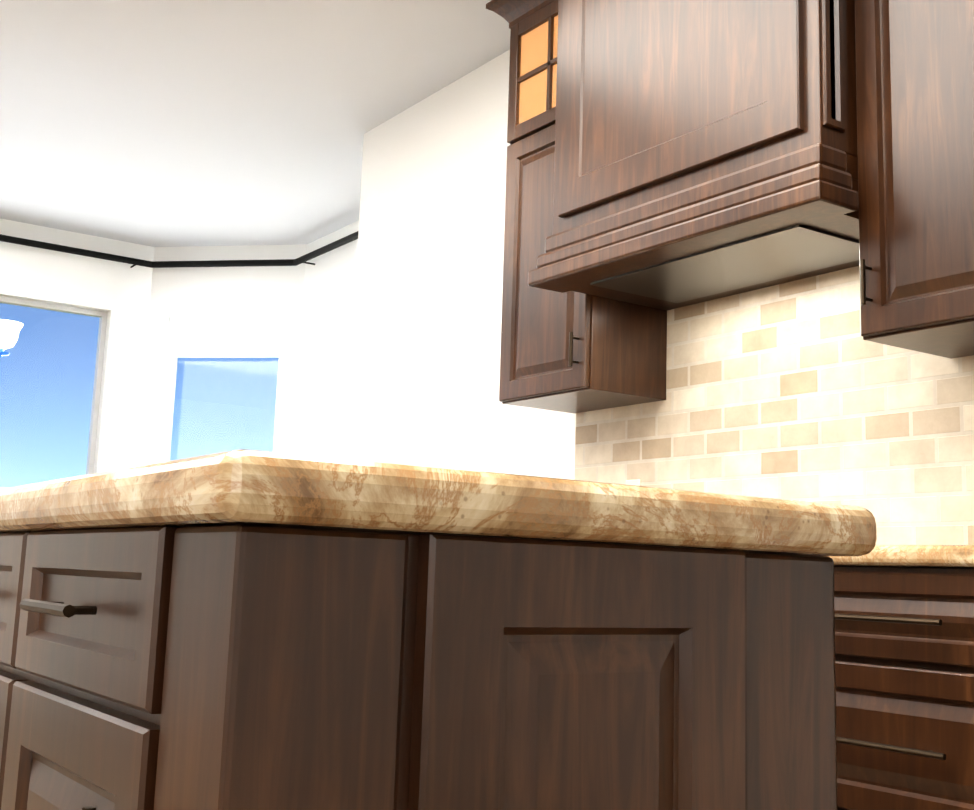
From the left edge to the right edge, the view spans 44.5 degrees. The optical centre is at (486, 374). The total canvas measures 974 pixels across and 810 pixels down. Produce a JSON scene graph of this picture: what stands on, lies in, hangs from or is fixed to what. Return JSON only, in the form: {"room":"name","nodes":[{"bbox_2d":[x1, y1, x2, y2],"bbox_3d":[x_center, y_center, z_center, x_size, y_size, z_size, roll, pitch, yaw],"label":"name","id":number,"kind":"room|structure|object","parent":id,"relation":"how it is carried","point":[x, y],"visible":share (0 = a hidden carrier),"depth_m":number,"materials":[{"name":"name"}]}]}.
{"room":"kitchen","nodes":[
{"label":"kitchen","id":0,"kind":"room"},
{"bbox_2d":[0,218,153,473],"bbox_3d":[-5.324,0.193,6.083,7.120,3.050,0.160,8,-12,-34],"label":"wall","id":1,"kind":"structure","parent":0,"point":[119,293],"depth_m":7.98,"materials":[{"name":"paint"}]},
{"bbox_2d":[0,296,106,488],"bbox_3d":[-3.022,0.551,7.609,1.070,2.115,0.162,8,-12,-34],"label":"window","id":2,"kind":"structure","parent":1,"relation":"in","point":[97,377],"depth_m":7.93,"materials":[{"name":"glass"}]},
{"bbox_2d":[0,231,358,267],"bbox_3d":[-2.911,-1.082,6.308,4.773,0.080,2.521,8,-12,-34],"label":"curtain rod","id":3,"kind":"object","parent":1,"relation":"attached to","point":[210,263],"visible":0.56,"depth_m":7.94,"materials":[{"name":"black metal"}]},
{"bbox_2d":[137,244,306,465],"bbox_3d":[-1.799,0.632,7.982,1.103,3.050,0.160,0,-10,10],"label":"wall","id":4,"kind":"structure","parent":0,"point":[261,291],"depth_m":8.08,"materials":[{"name":"paint"}]},
{"bbox_2d":[161,357,279,461],"bbox_3d":[-1.805,0.649,7.950,0.863,2.115,0.162,0,-10,10],"label":"window","id":5,"kind":"structure","parent":4,"relation":"in","point":[169,412],"depth_m":8.10,"materials":[{"name":"clear glass"}]},
{"bbox_2d":[167,317,281,356],"bbox_3d":[-1.779,-0.256,8.080,0.803,0.276,0.033,0,-10,10],"label":"window blind","id":6,"kind":"object","parent":4,"relation":"attached to","point":[224,336],"visible":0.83,"depth_m":8.07,"materials":[{"name":"white fabric"}]},
{"bbox_2d":[0,0,510,246],"bbox_3d":[-1.969,-1.917,2.431,8.640,0.120,10.700,8,-12,-34],"label":"ceiling","id":7,"kind":"structure","parent":0,"point":[168,123],"depth_m":5.66,"materials":[{"name":"paint"}]},
{"bbox_2d":[0,319,22,357],"bbox_3d":[-2.409,-0.584,5.310,0.715,1.579,0.741,8,-12,-34],"label":"chandelier","id":8,"kind":"object","parent":7,"relation":"hanging from","point":[9,331],"visible":1,"depth_m":5.36,"materials":[{"name":"white glass"}]},
{"bbox_2d":[294,220,358,455],"bbox_3d":[-0.829,0.552,7.313,0.160,3.050,1.320,8,-12,-34],"label":"wall","id":9,"kind":"structure","parent":0,"point":[330,279],"depth_m":7.75,"materials":[{"name":"paint"}]},
{"bbox_2d":[346,50,575,479],"bbox_3d":[1.464,-0.125,2.833,0.160,3.050,7.260,8,-12,-34],"label":"wall","id":10,"kind":"structure","parent":0,"point":[425,372],"depth_m":5.21,"materials":[{"name":"paint"}]},
{"bbox_2d":[486,0,666,412],"bbox_3d":[0.295,-0.642,4.155,0.402,1.490,0.558,8,-12,-34],"label":"upper cabinet","id":11,"kind":"object","parent":10,"relation":"attached to","point":[572,352],"visible":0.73,"depth_m":4.03,"materials":[{"name":"brown wood"}]},
{"bbox_2d":[528,0,859,309],"bbox_3d":[0.691,-0.934,3.484,0.572,1.281,1.200,8,-12,-34],"label":"range hood","id":12,"kind":"object","parent":10,"relation":"attached to","point":[705,150],"visible":0.94,"depth_m":3.25,"materials":[{"name":"brown wood"}]},
{"bbox_2d":[574,266,973,544],"bbox_3d":[0.908,0.100,3.442,0.016,0.829,2.062,8,-12,-34],"label":"backsplash","id":13,"kind":"structure","parent":10,"relation":"attached to","point":[800,390],"depth_m":3.44,"materials":[{"name":"tile"}]},
{"bbox_2d":[855,0,973,358],"bbox_3d":[1.198,-0.874,2.851,0.432,1.575,0.540,8,-12,-34],"label":"upper cabinet","id":14,"kind":"object","parent":10,"relation":"attached to","point":[915,97],"visible":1,"depth_m":2.78,"materials":[{"name":"brown wood"}]},
{"bbox_3d":[-2.075,1.207,1.905,8.640,0.120,10.700,8,-12,-34],"label":"floor","id":15,"kind":"structure","parent":0,"visible":0},
{"bbox_2d":[0,497,836,809],"bbox_3d":[-0.644,0.751,2.027,0.746,0.915,2.548,8,-12,-34],"label":"kitchen island","id":16,"kind":"object","parent":15,"relation":"on","point":[242,629],"depth_m":1.03,"materials":[{"name":"brown wood"}]},
{"bbox_2d":[0,449,876,556],"bbox_3d":[-0.620,0.276,2.127,0.750,0.054,2.596,8,-12,-34],"label":"island countertop","id":17,"kind":"structure","parent":16,"relation":"on","point":[255,487],"depth_m":1.02,"materials":[{"name":"beige stone"}]},
{"bbox_2d":[834,565,973,809],"bbox_3d":[1.039,0.885,2.526,0.628,0.928,0.608,8,-12,-34],"label":"base cabinet","id":18,"kind":"object","parent":15,"relation":"on","point":[904,647],"depth_m":2.35,"materials":[{"name":"brown wood"}]},
{"bbox_2d":[828,545,973,568],"bbox_3d":[0.627,0.493,3.206,0.642,0.041,2.092,8,-12,-34],"label":"countertop","id":19,"kind":"structure","parent":18,"relation":"on","point":[894,556],"depth_m":2.35,"materials":[{"name":"beige stone"}]}
]}

